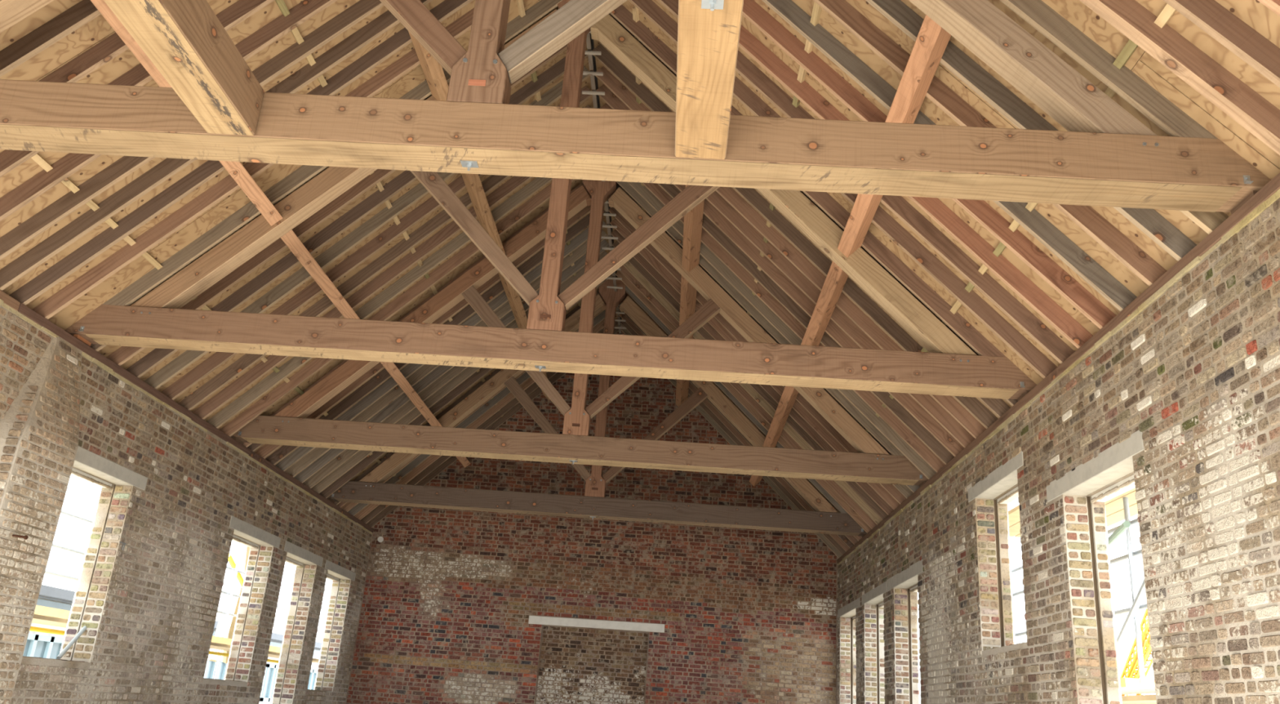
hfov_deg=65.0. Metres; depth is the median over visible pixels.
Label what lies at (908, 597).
window
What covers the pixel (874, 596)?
lintel
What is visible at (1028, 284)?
ceiling
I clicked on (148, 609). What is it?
wall
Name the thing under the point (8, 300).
wall plate
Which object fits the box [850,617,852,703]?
window
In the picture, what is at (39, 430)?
brick pier
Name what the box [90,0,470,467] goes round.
purlin
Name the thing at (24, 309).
wall plate
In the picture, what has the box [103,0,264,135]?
beam
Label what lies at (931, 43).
purlin
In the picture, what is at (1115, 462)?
lintel
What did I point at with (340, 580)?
window
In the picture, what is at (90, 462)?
lintel
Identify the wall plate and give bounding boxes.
[0,289,20,311]
[17,302,373,533]
[836,172,1279,564]
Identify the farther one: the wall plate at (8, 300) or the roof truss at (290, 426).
the roof truss at (290, 426)
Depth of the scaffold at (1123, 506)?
9.54 m
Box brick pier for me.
[0,336,81,703]
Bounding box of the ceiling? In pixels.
[0,0,1279,558]
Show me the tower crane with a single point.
(1129, 680)
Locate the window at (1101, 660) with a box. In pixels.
[1086,496,1106,703]
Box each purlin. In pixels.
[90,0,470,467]
[408,31,550,400]
[675,184,704,406]
[749,14,951,486]
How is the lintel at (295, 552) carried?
attached to the wall at (148, 609)
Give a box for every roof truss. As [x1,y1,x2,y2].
[0,0,1271,214]
[64,0,1036,400]
[231,179,928,486]
[326,276,866,537]
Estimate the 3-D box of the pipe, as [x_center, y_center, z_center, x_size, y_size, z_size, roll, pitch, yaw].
[-5.712,2.916,10.109,0.046,0.366,0.438,5,-20,-1]
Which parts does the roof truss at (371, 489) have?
king post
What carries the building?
on the ground
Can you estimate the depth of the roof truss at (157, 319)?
9.65 m
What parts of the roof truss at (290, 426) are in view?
king post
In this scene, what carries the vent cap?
attached to the wall at (450, 596)
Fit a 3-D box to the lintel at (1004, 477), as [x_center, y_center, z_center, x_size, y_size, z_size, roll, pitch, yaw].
[3.713,1.305,10.065,0.340,0.205,1.750,3,-20,2]
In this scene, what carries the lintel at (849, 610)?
attached to the wall at (1194, 369)
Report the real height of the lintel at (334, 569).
0.205 m
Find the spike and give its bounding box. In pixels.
[12,533,28,539]
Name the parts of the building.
pane, pane, pane, pane, pane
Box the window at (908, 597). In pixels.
[907,588,911,703]
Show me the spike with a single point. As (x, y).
(25, 537)
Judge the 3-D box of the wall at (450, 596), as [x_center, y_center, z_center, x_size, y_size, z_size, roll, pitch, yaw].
[-0.710,3.753,19.524,9.400,9.180,0.314,3,-20,2]
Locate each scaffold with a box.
[29,510,319,679]
[918,487,1156,703]
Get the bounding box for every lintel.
[71,445,147,489]
[229,515,280,548]
[284,540,323,567]
[324,560,355,582]
[528,615,664,632]
[837,597,860,620]
[862,581,886,608]
[886,559,923,592]
[968,449,1023,503]
[1046,430,1143,502]
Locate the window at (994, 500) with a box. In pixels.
[993,499,1004,646]
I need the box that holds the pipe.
[56,625,86,658]
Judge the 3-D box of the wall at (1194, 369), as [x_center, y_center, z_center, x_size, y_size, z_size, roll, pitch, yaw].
[3.545,2.337,7.747,0.357,4.503,22.700,3,-20,2]
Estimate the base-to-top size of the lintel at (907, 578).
0.225 m
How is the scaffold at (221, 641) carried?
on the ground
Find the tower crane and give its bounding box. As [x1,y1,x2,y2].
[1120,608,1155,695]
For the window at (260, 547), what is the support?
in the wall at (148, 609)
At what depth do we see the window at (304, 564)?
16.24 m
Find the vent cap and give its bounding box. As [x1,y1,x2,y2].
[377,536,383,542]
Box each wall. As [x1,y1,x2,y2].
[0,298,372,703]
[345,323,838,703]
[836,188,1279,703]
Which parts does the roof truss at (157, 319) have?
washer plate, king post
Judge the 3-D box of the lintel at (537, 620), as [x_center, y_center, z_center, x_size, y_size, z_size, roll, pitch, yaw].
[-0.817,5.145,18.959,2.560,0.150,0.200,3,-20,2]
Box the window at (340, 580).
[321,579,340,688]
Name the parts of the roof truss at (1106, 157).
washer plate, king post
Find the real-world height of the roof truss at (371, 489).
4.436 m
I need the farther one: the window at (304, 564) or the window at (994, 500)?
the window at (304, 564)
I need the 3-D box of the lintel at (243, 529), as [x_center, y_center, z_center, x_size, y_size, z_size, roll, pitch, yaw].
[-5.554,2.559,14.102,0.340,0.215,1.820,3,-20,2]
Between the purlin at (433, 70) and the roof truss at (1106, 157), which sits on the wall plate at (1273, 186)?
the roof truss at (1106, 157)
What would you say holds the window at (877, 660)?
in the wall at (1194, 369)
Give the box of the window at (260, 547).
[234,546,260,677]
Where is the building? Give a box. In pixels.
[22,584,321,703]
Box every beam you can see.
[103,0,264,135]
[675,0,743,159]
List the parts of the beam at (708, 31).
washer plate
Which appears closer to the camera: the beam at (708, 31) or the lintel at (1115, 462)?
the beam at (708, 31)
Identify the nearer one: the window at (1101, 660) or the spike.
the window at (1101, 660)
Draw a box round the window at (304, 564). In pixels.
[280,564,305,701]
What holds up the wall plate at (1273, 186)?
on the wall at (1194, 369)
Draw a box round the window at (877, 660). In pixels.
[876,604,879,703]
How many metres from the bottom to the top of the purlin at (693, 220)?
0.238 m
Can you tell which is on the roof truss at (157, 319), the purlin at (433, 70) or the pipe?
the purlin at (433, 70)

